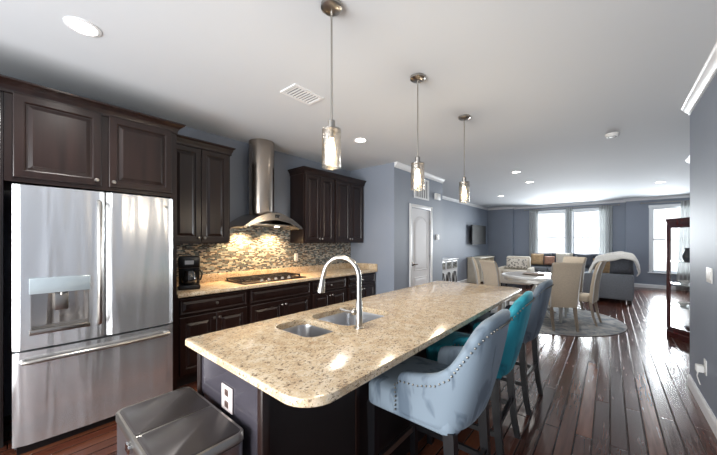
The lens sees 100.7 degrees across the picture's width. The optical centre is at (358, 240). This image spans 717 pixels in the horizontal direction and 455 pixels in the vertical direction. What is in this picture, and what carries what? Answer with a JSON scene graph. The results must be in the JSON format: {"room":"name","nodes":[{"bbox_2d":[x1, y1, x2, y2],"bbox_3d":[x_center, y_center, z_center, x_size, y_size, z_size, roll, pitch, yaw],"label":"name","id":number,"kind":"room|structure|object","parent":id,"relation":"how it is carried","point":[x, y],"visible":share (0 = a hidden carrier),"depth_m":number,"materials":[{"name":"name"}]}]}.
{"room":"kitchen","nodes":[
{"label":"kitchen","id":0,"kind":"room"},
{"bbox_2d":[4,127,350,415],"bbox_3d":[-2.348,0.050,3.102,0.128,2.740,6.900,0,0,40],"label":"wall","id":1,"kind":"structure","parent":0,"point":[239,160],"depth_m":3.96,"materials":[{"name":"blue paint"}]},
{"bbox_2d":[4,92,175,197],"bbox_3d":[-2.269,-0.725,2.585,0.656,0.630,1.048,0,0,40],"label":"upper cabinet","id":2,"kind":"object","parent":1,"relation":"attached to","point":[47,143],"visible":1,"depth_m":2.29,"materials":[{"name":"brown wood"}]},
{"bbox_2d":[0,74,185,134],"bbox_3d":[-2.485,-1.054,2.321,0.668,0.088,1.846,0,0,40],"label":"crown molding","id":3,"kind":"structure","parent":2,"relation":"attached to","point":[8,84],"depth_m":2.28,"materials":[{"name":"brown wood"}]},
{"bbox_2d":[176,134,235,243],"bbox_3d":[-1.810,-0.529,3.344,0.375,1.118,0.694,0,0,40],"label":"upper cabinet","id":4,"kind":"object","parent":1,"relation":"attached to","point":[202,167],"visible":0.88,"depth_m":3.24,"materials":[{"name":"brown wood"}]},
{"bbox_2d":[230,138,302,229],"bbox_3d":[-1.233,-0.739,3.927,0.502,1.161,0.880,0,0,40],"label":"range hood","id":5,"kind":"object","parent":1,"relation":"attached to","point":[261,151],"visible":0.99,"depth_m":3.83,"materials":[{"name":"silver metal"}]},
{"bbox_2d":[294,253,297,260],"bbox_3d":[-0.970,0.250,4.621,0.010,0.115,0.070,0,0,40],"label":"wall outlet","id":6,"kind":"object","parent":1,"relation":"attached to","point":[295,254],"visible":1,"depth_m":4.62,"materials":[{"name":"white plastic"}]},
{"bbox_2d":[288,166,336,242],"bbox_3d":[-0.709,-0.524,4.636,0.385,1.108,0.680,0,0,40],"label":"upper cabinet","id":7,"kind":"object","parent":1,"relation":"attached to","point":[311,189],"visible":1,"depth_m":4.49,"materials":[{"name":"brown wood"}]},
{"bbox_2d":[334,174,365,242],"bbox_3d":[-0.249,-0.524,5.180,0.385,1.108,0.745,0,0,40],"label":"upper cabinet","id":8,"kind":"object","parent":1,"relation":"attached to","point":[348,191],"visible":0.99,"depth_m":5.05,"materials":[{"name":"brown wood"}]},
{"bbox_2d":[0,0,716,207],"bbox_3d":[2.838,-1.360,4.280,6.800,0.080,15.600,0,0,40],"label":"ceiling","id":9,"kind":"structure","parent":0,"point":[541,85],"depth_m":2.33,"materials":[{"name":"paint"}]},
{"bbox_2d":[63,16,101,36],"bbox_3d":[-1.699,-1.316,1.832,0.176,0.008,0.176,0,0,40],"label":"recessed light","id":10,"kind":"object","parent":9,"relation":"in","point":[79,25],"visible":1,"depth_m":1.82,"materials":[{"name":"white paint"}]},
{"bbox_2d":[68,20,96,34],"bbox_3d":[-1.699,-1.319,1.832,0.132,0.003,0.132,0,0,40],"label":"diffuser","id":11,"kind":"object","parent":10,"relation":"attached to","point":[82,27],"depth_m":1.83,"materials":[{"name":"white plastic"}]},
{"bbox_2d":[280,84,323,104],"bbox_3d":[-0.506,-1.316,2.683,0.210,0.008,0.330,0,0,40],"label":"ceiling vent","id":12,"kind":"object","parent":9,"relation":"in","point":[294,91],"visible":1,"depth_m":2.67,"materials":[{"name":"white metal"}]},
{"bbox_2d":[321,0,341,168],"bbox_3d":[-0.151,-0.865,1.663,0.120,0.909,0.120,0,0,40],"label":"pendant light","id":13,"kind":"object","parent":9,"relation":"hanging from","point":[331,8],"visible":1,"depth_m":1.65,"materials":[{"name":"silver metal"}]},
{"bbox_2d":[322,119,340,138],"bbox_3d":[-0.151,-0.627,1.663,0.104,0.105,0.104,0,0,40],"label":"socket","id":14,"kind":"object","parent":13,"relation":"attached to","point":[331,129],"depth_m":1.65,"materials":[{"name":"silver metal"}]},
{"bbox_2d":[354,138,366,142],"bbox_3d":[0.025,-1.316,3.883,0.176,0.008,0.176,0,0,40],"label":"recessed light","id":15,"kind":"object","parent":9,"relation":"in","point":[360,140],"visible":1,"depth_m":3.88,"materials":[{"name":"white paint"}]},
{"bbox_2d":[410,73,424,184],"bbox_3d":[0.476,-0.865,2.388,0.120,0.909,0.120,0,0,40],"label":"pendant light","id":16,"kind":"object","parent":9,"relation":"hanging from","point":[416,78],"visible":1,"depth_m":2.38,"materials":[{"name":"silver metal"}]},
{"bbox_2d":[411,156,423,169],"bbox_3d":[0.476,-0.627,2.388,0.104,0.105,0.104,0,0,40],"label":"socket","id":17,"kind":"object","parent":16,"relation":"attached to","point":[417,163],"depth_m":2.37,"materials":[{"name":"silver metal"}]},
{"bbox_2d":[458,114,469,201],"bbox_3d":[1.122,-0.865,3.151,0.120,0.909,0.120,0,0,40],"label":"pendant light","id":18,"kind":"object","parent":9,"relation":"hanging from","point":[465,117],"visible":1,"depth_m":3.14,"materials":[{"name":"silver metal"}]},
{"bbox_2d":[459,177,468,186],"bbox_3d":[1.122,-0.627,3.151,0.104,0.105,0.104,0,0,40],"label":"socket","id":19,"kind":"object","parent":18,"relation":"attached to","point":[464,182],"depth_m":3.13,"materials":[{"name":"silver metal"}]},
{"bbox_2d":[605,132,619,137],"bbox_3d":[3.130,-1.300,3.665,0.140,0.040,0.140,0,0,40],"label":"smoke detector","id":20,"kind":"object","parent":9,"relation":"attached to","point":[613,134],"visible":1,"depth_m":3.63,"materials":[{"name":"white plastic"}]},
{"bbox_2d":[0,282,716,454],"bbox_3d":[2.838,1.450,4.280,6.800,0.060,15.600,0,0,40],"label":"floor","id":21,"kind":"structure","parent":0,"point":[628,392],"depth_m":2.61,"materials":[{"name":"brown wood"}]},
{"bbox_2d":[0,89,3,447],"bbox_3d":[-2.843,0.190,1.935,0.620,2.460,0.680,0,0,40],"label":"pantry cabinet","id":22,"kind":"object","parent":21,"relation":"on","point":[1,92],"visible":1,"depth_m":2.00,"materials":[{"name":"brown wood"}]},
{"bbox_2d":[12,184,172,454],"bbox_3d":[-2.195,0.525,2.490,0.852,1.790,0.928,0,0,40],"label":"refrigerator","id":23,"kind":"object","parent":21,"relation":"on","point":[92,271],"visible":0.98,"depth_m":2.18,"materials":[{"name":"silver metal"}]},
{"bbox_2d":[167,197,176,390],"bbox_3d":[-1.963,0.505,2.982,0.610,1.830,0.045,0,0,40],"label":"end panel","id":24,"kind":"object","parent":21,"relation":"on","point":[174,322],"visible":0.21,"depth_m":2.79,"materials":[{"name":"brown wood"}]},
{"bbox_2d":[116,387,243,454],"bbox_3d":[-0.767,1.084,1.242,0.580,0.672,0.324,0,0,40],"label":"trash can","id":25,"kind":"object","parent":21,"relation":"on","point":[181,421],"visible":1,"depth_m":1.21,"materials":[{"name":"silver metal"}]},
{"bbox_2d":[177,289,247,386],"bbox_3d":[-1.698,0.980,3.275,0.636,0.880,0.735,0,0,40],"label":"base cabinet","id":26,"kind":"object","parent":21,"relation":"on","point":[201,314],"visible":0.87,"depth_m":2.98,"materials":[{"name":"brown wood"}]},
{"bbox_2d":[177,263,377,297],"bbox_3d":[-0.922,0.471,4.195,0.630,0.138,3.141,0,0,40],"label":"countertop","id":27,"kind":"structure","parent":26,"relation":"on","point":[210,283],"depth_m":3.90,"materials":[{"name":"beige stone"}]},
{"bbox_2d":[178,256,202,289],"bbox_3d":[-1.787,0.332,3.167,0.229,0.340,0.250,0,0,-30],"label":"coffee maker","id":28,"kind":"object","parent":27,"relation":"on","point":[189,266],"visible":1,"depth_m":3.09,"materials":[{"name":"black plastic"}]},
{"bbox_2d":[225,272,305,284],"bbox_3d":[-1.194,0.479,3.894,0.485,0.046,0.900,0,0,40],"label":"gas cooktop","id":29,"kind":"object","parent":27,"relation":"in","point":[252,279],"visible":1,"depth_m":3.77,"materials":[{"name":"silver metal"}]},
{"bbox_2d":[248,281,310,323],"bbox_3d":[-1.159,0.980,3.911,0.636,0.880,0.930,0,0,40],"label":"base cabinet","id":30,"kind":"object","parent":21,"relation":"on","point":[269,302],"visible":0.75,"depth_m":3.67,"materials":[{"name":"brown wood"}]},
{"bbox_2d":[311,276,345,309],"bbox_3d":[-0.626,0.980,4.540,0.636,0.880,0.720,0,0,40],"label":"base cabinet","id":31,"kind":"object","parent":21,"relation":"on","point":[335,288],"visible":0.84,"depth_m":4.34,"materials":[{"name":"brown wood"}]},
{"bbox_2d":[197,310,490,454],"bbox_3d":[0.316,0.979,2.438,0.634,0.882,2.870,0,0,40],"label":"kitchen island","id":32,"kind":"object","parent":21,"relation":"on","point":[270,426],"visible":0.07,"depth_m":1.38,"materials":[{"name":"paint"}]},
{"bbox_2d":[222,382,232,414],"bbox_3d":[-0.590,0.705,1.331,0.100,0.112,0.010,0,0,40],"label":"wall outlet","id":33,"kind":"object","parent":32,"relation":"attached to","point":[227,392],"visible":1,"depth_m":1.32,"materials":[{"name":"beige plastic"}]},
{"bbox_2d":[185,281,521,407],"bbox_3d":[0.433,0.520,2.349,0.975,0.036,2.975,0,0,40],"label":"island countertop","id":34,"kind":"structure","parent":32,"relation":"on","point":[298,371],"depth_m":1.48,"materials":[{"name":"beige stone"}]},
{"bbox_2d":[282,311,382,336],"bbox_3d":[-0.138,0.628,1.919,0.414,0.178,0.774,0,0,40],"label":"sink","id":35,"kind":"object","parent":34,"relation":"in","point":[344,318],"visible":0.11,"depth_m":2.14,"materials":[{"name":"silver metal"}]},
{"bbox_2d":[317,255,363,328],"bbox_3d":[-0.113,0.292,1.755,0.302,0.420,0.063,0,0,21],"label":"kitchen faucet","id":36,"kind":"object","parent":34,"relation":"on","point":[357,311],"visible":1,"depth_m":1.71,"materials":[{"name":"silver metal"}]},
{"bbox_2d":[346,272,374,300],"bbox_3d":[-0.153,0.980,5.099,0.636,0.880,0.745,0,0,40],"label":"base cabinet","id":37,"kind":"object","parent":21,"relation":"on","point":[368,279],"visible":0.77,"depth_m":4.93,"materials":[{"name":"brown wood"}]},
{"bbox_2d":[367,309,512,454],"bbox_3d":[0.438,0.877,1.568,0.642,1.086,0.529,0,0,40],"label":"bar stool","id":38,"kind":"object","parent":21,"relation":"on","point":[440,399],"visible":1,"depth_m":1.36,"materials":[{"name":"blue fabric"}]},
{"bbox_2d":[442,258,458,281],"bbox_3d":[2.310,0.955,8.199,0.469,0.930,1.240,0,0,40],"label":"sideboard","id":39,"kind":"object","parent":21,"relation":"on","point":[449,265],"visible":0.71,"depth_m":8.12,"materials":[{"name":"white paint"}]},
{"bbox_2d":[426,291,534,454],"bbox_3d":[0.863,0.877,2.090,0.642,1.086,0.529,0,0,37],"label":"bar stool","id":40,"kind":"object","parent":21,"relation":"on","point":[520,309],"visible":0.57,"depth_m":1.83,"materials":[{"name":"teal fabric"}]},
{"bbox_2d":[467,256,493,282],"bbox_3d":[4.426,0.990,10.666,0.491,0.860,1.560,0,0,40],"label":"dining chair","id":41,"kind":"object","parent":21,"relation":"on","point":[471,277],"visible":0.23,"depth_m":10.17,"materials":[{"name":"beige fabric"}]},
{"bbox_2d":[467,279,553,415],"bbox_3d":[1.403,0.877,2.728,0.642,1.086,0.529,0,0,42],"label":"bar stool","id":42,"kind":"object","parent":21,"relation":"on","point":[542,292],"visible":0.44,"depth_m":2.46,"materials":[{"name":"fabric"}]},
{"bbox_2d":[498,256,534,288],"bbox_3d":[4.971,0.955,9.352,0.900,0.930,0.740,0,0,40],"label":"armchair","id":43,"kind":"object","parent":21,"relation":"on","point":[502,269],"visible":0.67,"depth_m":9.29,"materials":[{"name":"beige fabric"}]},
{"bbox_2d":[502,269,526,272],"bbox_3d":[4.913,0.950,9.284,0.680,0.100,0.520,0,0,40],"label":"seat cushion","id":44,"kind":"object","parent":43,"relation":"on","point":[503,270],"depth_m":9.19,"materials":[{"name":"beige fabric"}]},
{"bbox_2d":[506,258,527,269],"bbox_3d":[5.017,0.720,9.406,0.620,0.330,0.194,0,0,40],"label":"throw pillow","id":45,"kind":"object","parent":43,"relation":"on","point":[512,263],"visible":1,"depth_m":9.34,"materials":[{"name":"fabric"}]},
{"bbox_2d":[491,301,626,335],"bbox_3d":[3.432,1.413,5.677,2.530,0.012,2.530,0,0,40],"label":"round rug","id":46,"kind":"object","parent":21,"relation":"on","point":[609,325],"visible":0.34,"depth_m":4.97,"materials":[{"name":"grey carpet"}]},
{"bbox_2d":[471,257,504,309],"bbox_3d":[2.609,0.870,6.008,0.625,1.075,0.450,0,0,18],"label":"dining chair","id":47,"kind":"object","parent":46,"relation":"on","point":[477,276],"visible":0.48,"depth_m":5.88,"materials":[{"name":"beige fabric"}]},
{"bbox_2d":[478,259,521,311],"bbox_3d":[2.524,0.870,5.252,0.625,1.075,0.450,0,0,-12],"label":"dining chair","id":48,"kind":"object","parent":46,"relation":"on","point":[490,272],"visible":0.47,"depth_m":5.14,"materials":[{"name":"beige fabric"}]},
{"bbox_2d":[502,272,555,317],"bbox_3d":[3.441,1.027,5.735,1.220,0.755,1.220,0,0,40],"label":"dining table","id":49,"kind":"object","parent":46,"relation":"on","point":[518,277],"visible":0.35,"depth_m":5.47,"materials":[{"name":"white paint"}]},
{"bbox_2d":[522,272,546,275],"bbox_3d":[3.378,0.637,5.722,0.440,0.024,0.308,0,0,40],"label":"serving tray","id":50,"kind":"object","parent":49,"relation":"on","point":[525,273],"visible":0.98,"depth_m":5.72,"materials":[{"name":"beige ceramic"}]},
{"bbox_2d":[548,262,583,331],"bbox_3d":[3.256,0.870,4.849,0.450,1.075,0.625,0,0,8],"label":"dining chair","id":51,"kind":"object","parent":46,"relation":"on","point":[565,292],"visible":0.78,"depth_m":4.63,"materials":[{"name":"beige fabric"}]},
{"bbox_2d":[548,256,586,311],"bbox_3d":[4.316,0.870,6.161,0.625,1.075,0.450,0,0,-25],"label":"dining chair","id":52,"kind":"object","parent":46,"relation":"on","point":[567,259],"visible":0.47,"depth_m":6.11,"materials":[{"name":"beige fabric"}]},
{"bbox_2d":[565,260,606,326],"bbox_3d":[3.909,0.870,5.193,0.450,1.075,0.625,0,0,-42],"label":"dining chair","id":53,"kind":"object","parent":46,"relation":"on","point":[592,297],"visible":0.81,"depth_m":4.98,"materials":[{"name":"beige fabric"}]},
{"bbox_2d":[531,252,633,304],"bbox_3d":[6.145,0.912,8.758,2.760,1.015,3.410,0,0,40],"label":"sectional sofa","id":54,"kind":"object","parent":21,"relation":"on","point":[612,286],"visible":0.34,"depth_m":6.83,"materials":[{"name":"grey fabric"}]},
{"bbox_2d":[531,254,543,264],"bbox_3d":[6.098,0.620,10.141,0.380,0.374,0.186,0,0,37],"label":"throw pillow","id":55,"kind":"object","parent":54,"relation":"on","point":[535,258],"visible":0.98,"depth_m":10.07,"materials":[{"name":"beige fabric"}]},
{"bbox_2d":[531,265,549,270],"bbox_3d":[6.190,0.930,10.142,0.520,0.140,0.680,0,0,40],"label":"seat cushion","id":56,"kind":"object","parent":54,"relation":"on","point":[537,267],"depth_m":9.90,"materials":[{"name":"grey fabric"}]},
{"bbox_2d":[533,252,552,265],"bbox_3d":[6.396,0.620,10.308,0.600,0.440,0.240,0,-12,40],"label":"cushion","id":57,"kind":"object","parent":54,"relation":"on","point":[545,254],"depth_m":10.24,"materials":[{"name":"grey fabric"}]},
{"bbox_2d":[544,256,554,264],"bbox_3d":[6.360,0.650,9.893,0.300,0.295,0.179,0,0,43],"label":"throw pillow","id":58,"kind":"object","parent":54,"relation":"on","point":[548,260],"visible":0.95,"depth_m":9.85,"materials":[{"name":"fabric"}]},
{"bbox_2d":[556,253,572,262],"bbox_3d":[6.673,0.620,9.629,0.460,0.453,0.194,0,0,37],"label":"throw pillow","id":59,"kind":"object","parent":54,"relation":"on","point":[559,256],"visible":0.47,"depth_m":9.63,"materials":[{"name":"beige fabric"}]},
{"bbox_2d":[576,254,592,267],"bbox_3d":[7.062,0.620,9.299,0.440,0.433,0.192,0,0,43],"label":"throw pillow","id":60,"kind":"object","parent":54,"relation":"on","point":[589,257],"visible":0.48,"depth_m":9.18,"materials":[{"name":"grey fabric"}]},
{"bbox_2d":[593,259,609,272],"bbox_3d":[6.011,0.620,7.253,0.420,0.364,0.274,0,0,25],"label":"throw pillow","id":61,"kind":"object","parent":54,"relation":"on","point":[606,269],"visible":0.16,"depth_m":7.16,"materials":[{"name":"beige fabric"}]},
{"bbox_2d":[589,251,639,275],"bbox_3d":[6.015,0.545,7.022,0.915,0.615,0.684,0,0,40],"label":"throw blanket","id":62,"kind":"object","parent":54,"relation":"on","point":[612,256],"visible":0.96,"depth_m":6.88,"materials":[{"name":"white fabric"}]},
{"bbox_2d":[609,259,633,274],"bbox_3d":[6.040,0.555,6.823,0.234,0.411,0.420,0,0,-44],"label":"throw pillow","id":63,"kind":"object","parent":54,"relation":"on","point":[621,266],"visible":0.84,"depth_m":6.75,"materials":[{"name":"grey fabric"}]},
{"bbox_2d":[666,217,689,343],"bbox_3d":[4.647,0.545,4.228,0.346,1.750,0.778,0,0,40],"label":"curio cabinet","id":64,"kind":"object","parent":21,"relation":"on","point":[680,333],"visible":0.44,"depth_m":4.41,"materials":[{"name":"red wood"}]},
{"bbox_2d":[671,282,689,286],"bbox_3d":[4.666,0.636,4.247,0.282,0.008,0.634,0,0,40],"label":"shelf","id":65,"kind":"object","parent":64,"relation":"attached to","point":[687,285],"depth_m":4.32,"materials":[{"name":"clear glass"}]},
{"bbox_2d":[671,303,689,309],"bbox_3d":[4.666,0.956,4.247,0.282,0.008,0.634,0,0,40],"label":"shelf","id":66,"kind":"object","parent":64,"relation":"attached to","point":[687,307],"depth_m":4.32,"materials":[{"name":"clear glass"}]},
{"bbox_2d":[676,301,688,305],"bbox_3d":[4.787,0.926,4.385,0.140,0.050,0.140,0,0,40],"label":"decorative bowl","id":67,"kind":"object","parent":64,"relation":"on","point":[682,303],"visible":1,"depth_m":4.37,"materials":[{"name":"white ceramic"}]},
{"bbox_2d":[678,280,689,283],"bbox_3d":[4.790,0.606,4.356,0.140,0.050,0.140,0,0,40],"label":"decorative bowl","id":68,"kind":"object","parent":64,"relation":"on","point":[681,281],"visible":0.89,"depth_m":4.34,"materials":[{"name":"white ceramic"}]},
{"bbox_2d":[682,248,689,261],"bbox_3d":[4.792,0.201,4.328,0.110,0.200,0.110,0,0,40],"label":"decorative vase","id":69,"kind":"object","parent":64,"relation":"on","point":[686,255],"visible":0.85,"depth_m":4.31,"materials":[{"name":"black ceramic"}]},
{"bbox_2d":[350,162,410,294],"bbox_3d":[0.402,0.050,5.504,0.980,2.740,0.560,0,0,40],"label":"wall","id":70,"kind":"structure","parent":0,"point":[387,188],"depth_m":5.18,"materials":[{"name":"blue paint"}]},
{"bbox_2d":[411,173,429,209],"bbox_3d":[1.164,-0.975,5.723,0.100,0.690,0.760,0,0,40],"label":"wall","id":71,"kind":"structure","parent":0,"point":[417,201],"depth_m":5.58,"materials":[{"name":"blue paint"}]},
{"bbox_2d":[394,162,444,183],"bbox_3d":[1.229,-1.280,5.675,0.062,0.080,1.870,0,0,40],"label":"trim","id":72,"kind":"structure","parent":71,"relation":"attached to","point":[399,165],"depth_m":5.51,"materials":[{"name":"white paint"}]},
{"bbox_2d":[409,203,432,286],"bbox_3d":[1.200,0.370,5.693,0.094,2.100,0.880,0,0,40],"label":"door","id":73,"kind":"structure","parent":71,"relation":"in","point":[420,221],"depth_m":5.67,"materials":[{"name":"white paint"}]},
{"bbox_2d":[414,176,428,200],"bbox_3d":[1.214,-1.000,5.695,0.012,0.400,0.580,0,0,40],"label":"air vent","id":74,"kind":"object","parent":71,"relation":"in","point":[421,191],"visible":0.88,"depth_m":5.72,"materials":[{"name":"white metal"}]},
{"bbox_2d":[416,179,441,281],"bbox_3d":[1.240,0.050,6.524,1.020,2.740,0.560,0,0,40],"label":"wall","id":75,"kind":"structure","parent":0,"point":[435,187],"depth_m":6.21,"materials":[{"name":"blue paint"}]},
{"bbox_2d":[434,193,440,199],"bbox_3d":[1.642,-0.920,6.170,0.052,0.130,0.200,0,0,40],"label":"door chime","id":76,"kind":"object","parent":75,"relation":"attached to","point":[437,196],"visible":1,"depth_m":6.11,"materials":[{"name":"white plastic"}]},
{"bbox_2d":[442,199,487,280],"bbox_3d":[3.131,0.050,9.640,0.120,2.740,6.840,0,0,40],"label":"wall","id":77,"kind":"structure","parent":0,"point":[457,218],"depth_m":9.91,"materials":[{"name":"blue paint"}]},
{"bbox_2d":[442,196,488,209],"bbox_3d":[3.152,-1.280,9.524,0.062,0.080,6.490,0,0,40],"label":"trim","id":78,"kind":"structure","parent":77,"relation":"attached to","point":[443,197],"depth_m":9.93,"materials":[{"name":"white paint"}]},
{"bbox_2d":[471,225,485,244],"bbox_3d":[4.277,-0.220,10.733,0.191,0.690,1.200,0,0,44],"label":"television","id":79,"kind":"object","parent":77,"relation":"attached to","point":[478,232],"visible":1,"depth_m":10.61,"materials":[{"name":"black plastic"}]},
{"bbox_2d":[488,209,513,266],"bbox_3d":[5.650,0.050,11.903,1.040,2.740,0.370,0,0,40],"label":"wall","id":80,"kind":"structure","parent":0,"point":[500,222],"depth_m":11.68,"materials":[{"name":"blue paint"}]},
{"bbox_2d":[488,207,512,209],"bbox_3d":[5.556,-1.280,11.699,0.920,0.080,0.062,0,0,40],"label":"trim","id":81,"kind":"structure","parent":80,"relation":"attached to","point":[498,208],"depth_m":11.67,"materials":[{"name":"white paint"}]},
{"bbox_2d":[514,202,625,255],"bbox_3d":[7.366,0.050,10.614,3.245,2.740,0.120,0,0,40],"label":"wall","id":82,"kind":"structure","parent":0,"point":[521,217],"depth_m":10.56,"materials":[{"name":"blue paint"}]},
{"bbox_2d":[539,209,565,252],"bbox_3d":[7.020,-0.138,10.835,1.070,1.965,0.130,0,0,40],"label":"window","id":83,"kind":"structure","parent":82,"relation":"in","point":[564,210],"depth_m":10.64,"materials":[{"name":"white wood"}]},
{"bbox_2d":[515,200,624,208],"bbox_3d":[7.307,-1.280,10.544,3.245,0.080,0.062,0,0,40],"label":"trim","id":84,"kind":"structure","parent":82,"relation":"attached to","point":[613,201],"depth_m":10.39,"materials":[{"name":"white paint"}]},
{"bbox_2d":[524,204,619,210],"bbox_3d":[7.373,-1.165,10.448,2.742,0.052,0.125,0,0,40],"label":"curtain rod","id":85,"kind":"object","parent":82,"relation":"attached to","point":[618,204],"visible":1,"depth_m":10.34,"materials":[{"name":"silver metal"}]},
{"bbox_2d":[529,210,538,257],"bbox_3d":[6.551,0.117,11.094,0.303,2.565,0.073,0,0,40],"label":"curtain","id":86,"kind":"object","parent":85,"relation":"hanging from","point":[533,214],"visible":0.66,"depth_m":11.11,"materials":[{"name":"white fabric"}]},
{"bbox_2d":[566,208,571,252],"bbox_3d":[7.372,0.117,10.399,0.193,2.565,0.073,0,0,40],"label":"curtain","id":87,"kind":"object","parent":85,"relation":"hanging from","point":[568,210],"visible":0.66,"depth_m":10.40,"materials":[{"name":"white fabric"}]},
{"bbox_2d":[599,205,611,253],"bbox_3d":[8.123,0.117,9.763,0.343,2.565,0.073,0,0,40],"label":"curtain","id":88,"kind":"object","parent":85,"relation":"hanging from","point":[605,212],"visible":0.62,"depth_m":9.76,"materials":[{"name":"white fabric"}]},
{"bbox_2d":[572,208,598,252],"bbox_3d":[7.859,-0.138,10.124,1.070,1.965,0.130,0,0,40],"label":"window","id":89,"kind":"structure","parent":82,"relation":"in","point":[574,211],"depth_m":10.40,"materials":[{"name":"white wood"}]},
{"bbox_2d":[626,197,689,285],"bbox_3d":[9.364,0.050,8.594,2.415,2.740,0.120,0,0,40],"label":"wall","id":90,"kind":"structure","parent":0,"point":[637,214],"depth_m":9.10,"materials":[{"name":"blue paint"}]},
{"bbox_2d":[626,194,689,200],"bbox_3d":[9.267,-1.280,8.557,2.315,0.080,0.062,0,0,40],"label":"trim","id":91,"kind":"structure","parent":90,"relation":"attached to","point":[674,196],"depth_m":8.83,"materials":[{"name":"white paint"}]},
{"bbox_2d":[634,283,689,290],"bbox_3d":[9.282,1.365,8.575,2.315,0.110,0.016,0,0,40],"label":"baseboard","id":92,"kind":"structure","parent":90,"relation":"attached to","point":[635,284],"depth_m":8.92,"materials":[{"name":"white paint"}]},
{"bbox_2d":[648,204,680,273],"bbox_3d":[9.182,-0.058,8.677,1.060,2.045,0.130,0,0,40],"label":"window","id":93,"kind":"structure","parent":90,"relation":"in","point":[652,208],"depth_m":8.95,"materials":[{"name":"white wood"}]},
{"bbox_2d":[640,200,689,203],"bbox_3d":[9.138,-1.145,8.625,1.392,0.052,0.125,0,0,40],"label":"curtain rod","id":94,"kind":"object","parent":90,"relation":"attached to","point":[683,200],"visible":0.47,"depth_m":8.68,"materials":[{"name":"silver metal"}]},
{"bbox_2d":[676,200,689,290],"bbox_3d":[9.343,0.128,8.402,0.503,2.545,0.073,0,0,40],"label":"curtain","id":95,"kind":"object","parent":94,"relation":"hanging from","point":[683,269],"visible":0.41,"depth_m":8.46,"materials":[{"name":"white fabric"}]},
{"bbox_2d":[690,73,716,417],"bbox_3d":[1.066,0.050,0.237,0.120,2.740,6.940,0,0,40],"label":"wall","id":96,"kind":"structure","parent":0,"point":[703,118],"depth_m":2.47,"materials":[{"name":"blue paint"}]},
{"bbox_2d":[681,42,716,114],"bbox_3d":[0.996,-1.280,0.296,0.062,0.080,6.940,0,0,40],"label":"trim","id":97,"kind":"structure","parent":96,"relation":"attached to","point":[709,70],"depth_m":2.39,"materials":[{"name":"white paint"}]},
{"bbox_2d":[695,363,703,384],"bbox_3d":[2.827,1.111,2.463,0.045,0.172,0.074,0,0,40],"label":"power adapter","id":98,"kind":"object","parent":96,"relation":"attached to","point":[698,367],"visible":1,"depth_m":2.44,"materials":[{"name":"white plastic"}]},
{"bbox_2d":[687,374,716,438],"bbox_3d":[1.014,1.365,0.281,0.016,0.110,6.940,0,0,40],"label":"baseboard","id":99,"kind":"structure","parent":96,"relation":"attached to","point":[706,410],"depth_m":2.44,"materials":[{"name":"white paint"}]},
{"bbox_2d":[704,358,706,375],"bbox_3d":[2.845,1.035,2.439,0.010,0.120,0.080,0,0,40],"label":"wall outlet","id":100,"kind":"object","parent":96,"relation":"attached to","point":[705,361],"visible":0.94,"depth_m":2.42,"materials":[{"name":"white plastic"}]},
{"bbox_2d":[706,267,712,283],"bbox_3d":[2.761,0.270,2.340,0.011,0.118,0.165,0,0,40],"label":"light switch","id":101,"kind":"object","parent":96,"relation":"attached to","point":[709,271],"visible":1,"depth_m":2.30,"materials":[{"name":"white plastic"}]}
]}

